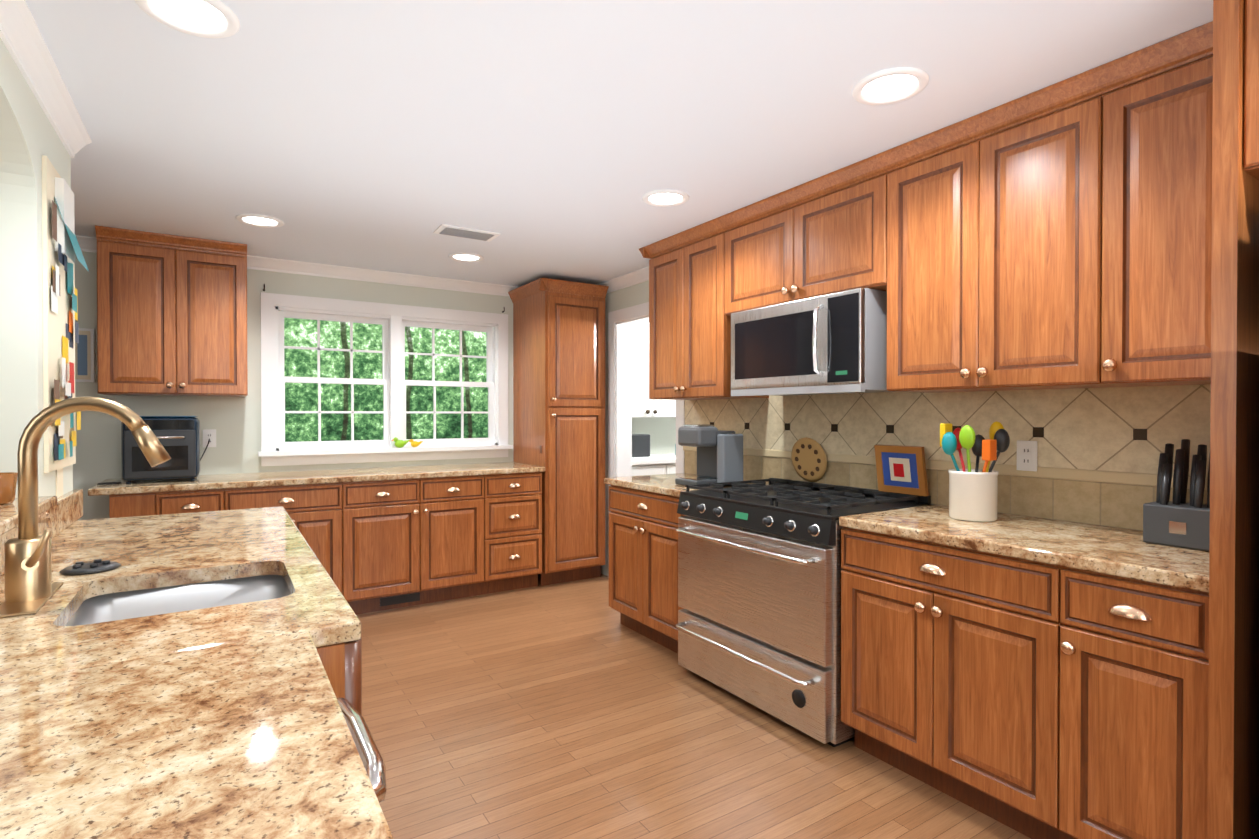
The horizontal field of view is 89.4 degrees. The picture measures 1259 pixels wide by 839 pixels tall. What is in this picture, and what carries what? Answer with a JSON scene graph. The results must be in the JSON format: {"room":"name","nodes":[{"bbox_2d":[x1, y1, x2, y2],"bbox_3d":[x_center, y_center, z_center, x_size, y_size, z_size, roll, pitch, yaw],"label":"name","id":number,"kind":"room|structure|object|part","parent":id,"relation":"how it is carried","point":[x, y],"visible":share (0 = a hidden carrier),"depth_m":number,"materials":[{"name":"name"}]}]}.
{"room":"kitchen","nodes":[
{"label":"kitchen","id":0,"kind":"room"},
{"bbox_2d":[0,38,72,497],"bbox_3d":[-0.446,0.127,-0.319,0.140,2.360,6.430,0,1,-33],"label":"wall","id":1,"kind":"structure","parent":0,"point":[29,137],"depth_m":1.94,"materials":[{"name":"white paint"}]},
{"bbox_2d":[0,489,82,575],"bbox_3d":[-0.860,0.334,0.486,0.030,0.106,4.630,0,1,-33],"label":"backsplash","id":2,"kind":"structure","parent":1,"relation":"attached to","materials":[{"name":"stone"}]},
{"bbox_2d":[0,0,91,157],"bbox_3d":[-0.377,-1.014,-0.247,0.062,0.078,6.492,0,1,-33],"label":"crown molding","id":3,"kind":"structure","parent":1,"relation":"attached to","point":[21,37],"depth_m":1.88,"materials":[{"name":"white wood"}]},
{"bbox_2d":[56,468,62,497],"bbox_3d":[-1.986,0.228,2.217,0.004,0.140,0.100,0,1,-33],"label":"light switch plate","id":4,"kind":"object","parent":1,"relation":"attached to","point":[59,482],"visible":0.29,"depth_m":2.21,"materials":[{"name":"beige plastic"}]},
{"bbox_2d":[42,155,88,472],"bbox_3d":[-1.961,-0.337,2.235,0.070,1.010,0.450,0,1,-33],"label":"board","id":5,"kind":"object","parent":1,"relation":"attached to","point":[60,246],"visible":0.96,"depth_m":2.14,"materials":[{"name":"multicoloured paper"}]},
{"bbox_2d":[73,251,675,519],"bbox_3d":[-2.117,0.089,4.638,9.800,2.360,0.140,0,1,-33],"label":"wall","id":6,"kind":"structure","parent":0,"point":[235,422],"depth_m":4.27,"materials":[{"name":"white paint"}]},
{"bbox_2d":[75,328,94,381],"bbox_3d":[-3.266,-0.384,3.801,0.105,0.320,0.022,0,1,-33],"label":"framed picture","id":7,"kind":"object","parent":6,"relation":"attached to","point":[84,362],"visible":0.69,"depth_m":3.80,"materials":[{"name":"white"}]},
{"bbox_2d":[95,225,247,396],"bbox_3d":[-2.781,-0.617,3.915,0.727,0.933,0.348,0,1,-33],"label":"upper cabinet","id":8,"kind":"object","parent":6,"relation":"attached to","point":[171,315],"depth_m":3.75,"materials":[{"name":"brown wood"}]},
{"bbox_2d":[203,429,215,446],"bbox_3d":[-2.741,0.124,4.150,0.074,0.116,0.008,0,1,-33],"label":"electrical outlet plate","id":9,"kind":"object","parent":6,"relation":"attached to","point":[210,434],"depth_m":4.15,"materials":[{"name":"white plastic"}]},
{"bbox_2d":[76,235,517,296],"bbox_3d":[-3.359,-1.044,3.713,6.720,0.078,0.062,0,1,-33],"label":"crown molding","id":10,"kind":"structure","parent":6,"relation":"attached to","point":[87,244],"depth_m":4.62,"materials":[{"name":"white wood"}]},
{"bbox_2d":[258,284,512,465],"bbox_3d":[-1.771,-0.303,4.813,1.805,1.232,0.215,0,1,-33],"label":"window","id":11,"kind":"structure","parent":6,"relation":"in","point":[394,320],"depth_m":4.76,"materials":[{"name":"white wood"}]},
{"bbox_2d":[391,437,422,447],"bbox_3d":[-1.671,0.172,4.785,0.233,0.079,0.048,0,1,-33],"label":"figurine","id":12,"kind":"object","parent":11,"relation":"on","point":[400,443],"visible":0.98,"depth_m":4.76,"materials":[{"name":"green"}]},
{"bbox_2d":[632,322,675,417],"bbox_3d":[0.085,-0.509,5.752,0.795,0.980,0.350,0,1,-33],"label":"upper cabinet","id":13,"kind":"object","parent":6,"relation":"attached to","point":[643,405],"depth_m":5.57,"materials":[{"name":"white paint"}]},
{"bbox_2d":[25,0,1212,286],"bbox_3d":[0.102,-1.089,1.170,9.800,0.050,8.360,0,1,-33],"label":"ceiling","id":14,"kind":"structure","parent":0,"point":[553,138],"depth_m":2.19,"materials":[{"name":"white paint"}]},
{"bbox_2d":[135,0,239,37],"bbox_3d":[-1.151,-1.063,1.661,0.229,0.009,0.229,0,0,12],"label":"recessed light","id":15,"kind":"object","parent":14,"relation":"in","point":[210,18],"depth_m":1.68,"materials":[{"name":"white"}]},
{"bbox_2d":[235,214,283,227],"bbox_3d":[-2.005,-1.077,3.454,0.229,0.009,0.229,0,0,12],"label":"recessed light","id":16,"kind":"object","parent":14,"relation":"in","point":[257,220],"depth_m":3.45,"materials":[{"name":"white"}]},
{"bbox_2d":[448,252,483,261],"bbox_3d":[-1.092,-1.083,4.254,0.229,0.009,0.229,0,0,12],"label":"recessed light","id":17,"kind":"object","parent":14,"relation":"in","point":[464,257],"depth_m":4.26,"materials":[{"name":"white"}]},
{"bbox_2d":[433,224,500,241],"bbox_3d":[-0.941,-1.077,3.685,0.340,0.012,0.180,0,1,-33],"label":"ceiling vent","id":18,"kind":"object","parent":14,"relation":"in","point":[462,232],"visible":1,"depth_m":3.66,"materials":[{"name":"white metal"}]},
{"bbox_2d":[642,189,688,206],"bbox_3d":[0.175,-1.074,3.094,0.229,0.009,0.229,0,0,12],"label":"recessed light","id":19,"kind":"object","parent":14,"relation":"in","point":[665,197],"depth_m":3.08,"materials":[{"name":"white"}]},
{"bbox_2d":[852,67,928,104],"bbox_3d":[0.836,-1.066,2.045,0.229,0.009,0.229,0,0,12],"label":"recessed light","id":20,"kind":"object","parent":14,"relation":"in","point":[892,85],"depth_m":2.03,"materials":[{"name":"white"}]},
{"bbox_2d":[356,574,1030,838],"bbox_3d":[0.102,1.321,1.188,9.800,0.050,8.360,0,1,-33],"label":"floor","id":21,"kind":"structure","parent":0,"point":[572,710],"depth_m":2.50,"materials":[{"name":"brown wood"}]},
{"bbox_2d":[109,493,159,517],"bbox_3d":[-2.862,0.839,3.713,0.200,0.876,0.617,0,1,-33],"label":"base cabinet","id":22,"kind":"object","parent":21,"relation":"on","point":[128,504],"depth_m":3.46,"materials":[{"name":"brown wood"}]},
{"bbox_2d":[160,489,227,514],"bbox_3d":[-2.644,0.837,3.854,0.320,0.876,0.617,0,1,-33],"label":"base cabinet","id":23,"kind":"object","parent":21,"relation":"on","point":[204,500],"depth_m":3.60,"materials":[{"name":"brown wood"}]},
{"bbox_2d":[0,489,393,838],"bbox_3d":[-0.638,0.774,0.632,0.898,1.052,4.630,0,1,-33],"label":"countertop","id":24,"kind":"structure","parent":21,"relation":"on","point":[195,675],"depth_m":0.92,"materials":[{"name":"beige stone"}]},
{"bbox_2d":[0,472,17,504],"bbox_3d":[-1.790,0.196,1.796,0.094,0.085,0.094,0,1,-33],"label":"glass cup","id":25,"kind":"object","parent":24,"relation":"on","point":[8,482],"visible":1,"depth_m":1.79,"materials":[{"name":"orange"}]},
{"bbox_2d":[0,396,170,617],"bbox_3d":[-1.175,0.165,1.394,0.284,0.430,0.260,0,1,-33],"label":"faucet","id":26,"kind":"object","parent":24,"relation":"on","point":[30,588],"visible":1,"depth_m":1.33,"materials":[{"name":"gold metal"}]},
{"bbox_2d":[60,559,120,574],"bbox_3d":[-1.355,0.368,1.601,0.118,0.019,0.120,0,1,-33],"label":"disc","id":27,"kind":"object","parent":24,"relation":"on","point":[94,566],"visible":0.98,"depth_m":1.58,"materials":[{"name":"grey plastic"}]},
{"bbox_2d":[66,575,290,625],"bbox_3d":[-0.998,0.474,1.439,0.441,0.288,0.446,0,1,-33],"label":"sink","id":28,"kind":"object","parent":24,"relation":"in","point":[108,600],"depth_m":1.56,"materials":[{"name":"metal"}]},
{"bbox_2d":[228,485,343,595],"bbox_3d":[-2.244,0.836,4.110,0.630,0.876,0.617,0,1,-33],"label":"base cabinet","id":29,"kind":"object","parent":21,"relation":"on","point":[317,511],"depth_m":3.94,"materials":[{"name":"brown wood"}]},
{"bbox_2d":[344,477,487,614],"bbox_3d":[-1.587,0.832,4.531,0.930,0.876,0.617,0,1,-33],"label":"base cabinet","id":30,"kind":"object","parent":21,"relation":"on","point":[424,541],"depth_m":4.27,"materials":[{"name":"brown wood"}]},
{"bbox_2d":[88,461,543,496],"bbox_3d":[-1.907,0.376,4.315,2.633,0.037,0.630,0,1,-33],"label":"countertop","id":31,"kind":"structure","parent":30,"relation":"on","point":[402,473],"depth_m":4.03,"materials":[{"name":"beige stone"}]},
{"bbox_2d":[97,416,209,484],"bbox_3d":[-2.818,0.170,3.798,0.520,0.381,0.496,0,1,-33],"label":"toaster oven","id":32,"kind":"object","parent":31,"relation":"on","point":[178,437],"visible":0.94,"depth_m":3.66,"materials":[{"name":"black plastic"}]},
{"bbox_3d":[-2.831,0.243,3.819,0.520,0.232,0.448,0,1,-33],"label":"cord","id":33,"kind":"part","parent":32,"relation":"part of","materials":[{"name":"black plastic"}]},
{"bbox_2d":[488,473,543,593],"bbox_3d":[-1.007,0.829,4.904,0.450,0.876,0.617,0,1,-33],"label":"base cabinet","id":34,"kind":"object","parent":21,"relation":"on","point":[515,500],"depth_m":4.66,"materials":[{"name":"brown wood"}]},
{"bbox_2d":[512,278,607,585],"bbox_3d":[-0.573,0.108,5.164,0.523,2.315,0.638,0,1,-33],"label":"tall cabinet","id":35,"kind":"object","parent":21,"relation":"on","point":[559,325],"depth_m":4.91,"materials":[{"name":"brown wood"}]},
{"bbox_2d":[632,458,675,475],"bbox_3d":[0.153,0.817,5.657,0.795,0.890,0.600,0,1,-33],"label":"base cabinet","id":36,"kind":"object","parent":21,"relation":"on","point":[640,466],"depth_m":5.33,"materials":[{"name":"white paint"}]},
{"bbox_2d":[632,434,649,456],"bbox_3d":[0.031,0.231,5.717,0.220,0.199,0.240,0,1,-33],"label":"appliance","id":37,"kind":"object","parent":36,"relation":"on","point":[640,445],"visible":0.54,"depth_m":5.62,"materials":[{"name":"grey plastic"}]},
{"bbox_2d":[664,454,675,457],"bbox_3d":[0.822,0.813,6.086,0.795,0.890,0.600,0,1,-33],"label":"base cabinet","id":38,"kind":"object","parent":21,"relation":"on","point":[665,455],"depth_m":5.70,"materials":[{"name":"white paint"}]},
{"bbox_2d":[675,478,930,746],"bbox_3d":[0.750,0.807,2.990,0.741,0.950,0.956,0,1,-33],"label":"range","id":39,"kind":"object","parent":21,"relation":"on","point":[758,624],"visible":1,"depth_m":2.73,"materials":[{"name":"silver metal"}]},
{"bbox_2d":[791,437,826,481],"bbox_3d":[0.938,0.210,3.332,0.042,0.234,0.236,0,1,-33],"label":"trivet","id":40,"kind":"object","parent":39,"relation":"on","point":[809,459],"visible":1,"depth_m":3.32,"materials":[{"name":"beige wood"}]},
{"bbox_2d":[874,444,927,495],"bbox_3d":[1.210,0.223,2.841,0.051,0.215,0.235,0,1,-33],"label":"picture frame","id":41,"kind":"object","parent":39,"relation":"on","point":[901,469],"visible":1,"depth_m":2.83,"materials":[{"name":"brown wood"}]},
{"bbox_2d":[604,0,1258,838],"bbox_3d":[1.137,0.107,2.455,0.675,2.358,3.890,0,1,-33],"label":"kitchen cabinets","id":42,"kind":"object","parent":21,"relation":"on","point":[1044,678],"visible":0.96,"depth_m":1.97,"materials":[{"name":"brown wood"}]},
{"bbox_2d":[731,288,892,395],"bbox_3d":[0.878,-0.334,3.058,0.448,0.432,0.800,0,1,-33],"label":"over-the-range microwave","id":43,"kind":"object","parent":42,"relation":"attached to","point":[834,343],"visible":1,"depth_m":2.84,"materials":[{"name":"grey metal"}]},
{"bbox_2d":[604,473,1208,592],"bbox_3d":[0.881,0.387,2.897,0.629,0.037,2.873,0,1,-33],"label":"countertop","id":44,"kind":"structure","parent":42,"relation":"on","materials":[{"name":"stone"}]},
{"bbox_2d":[675,424,742,486],"bbox_3d":[0.442,0.196,3.522,0.280,0.335,0.265,0,1,-33],"label":"coffee maker","id":45,"kind":"object","parent":44,"relation":"on","point":[719,456],"visible":0.96,"depth_m":3.46,"materials":[{"name":"grey plastic"}]},
{"bbox_2d":[940,421,1009,521],"bbox_3d":[1.295,0.189,2.383,0.224,0.365,0.218,0,1,-33],"label":"utensil crock","id":46,"kind":"object","parent":44,"relation":"on","point":[973,495],"visible":1,"depth_m":2.33,"materials":[{"name":"white ceramic"}]},
{"bbox_2d":[1143,439,1209,550],"bbox_3d":[1.683,0.218,1.915,0.176,0.314,0.170,0,1,-33],"label":"knife block","id":47,"kind":"object","parent":44,"relation":"on","point":[1178,521],"visible":0.79,"depth_m":1.90,"materials":[{"name":"grey plastic"}]},
{"bbox_2d":[601,280,932,575],"bbox_3d":[1.760,0.108,2.243,0.140,2.360,8.360,0,1,-33],"label":"wall","id":48,"kind":"structure","parent":0,"point":[632,295],"depth_m":5.13,"materials":[{"name":"white paint"}]},
{"bbox_2d":[596,266,648,292],"bbox_3d":[1.713,-1.032,2.121,0.062,0.078,8.220,0,1,-33],"label":"crown molding","id":49,"kind":"structure","parent":48,"relation":"attached to","point":[641,275],"depth_m":4.81,"materials":[{"name":"white"}]},
{"bbox_2d":[608,302,684,577],"bbox_3d":[0.163,0.209,4.718,0.158,2.120,0.990,0,1,-33],"label":"door frame","id":50,"kind":"structure","parent":48,"relation":"attached to","point":[621,322],"depth_m":5.03,"materials":[{"name":"white wood"}]},
{"bbox_2d":[683,384,1210,530],"bbox_3d":[1.129,0.114,3.079,0.020,0.506,2.916,0,1,-33],"label":"backsplash","id":51,"kind":"structure","parent":48,"relation":"attached to","point":[1099,450],"depth_m":2.48,"materials":[{"name":"tile"}]},
{"bbox_2d":[1017,440,1037,471],"bbox_3d":[1.525,0.139,2.443,0.009,0.116,0.074,0,1,-33],"label":"electrical outlet plate","id":52,"kind":"object","parent":48,"relation":"attached to","point":[1026,455],"depth_m":2.44,"materials":[{"name":"white plastic"}]},
{"label":"outside","id":53,"kind":"structure","parent":0,"visible":0},
{"bbox_2d":[284,318,487,441],"bbox_3d":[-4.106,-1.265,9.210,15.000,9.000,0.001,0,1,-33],"label":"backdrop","id":54,"kind":"structure","parent":53,"point":[300,427],"depth_m":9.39,"materials":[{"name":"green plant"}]}
]}

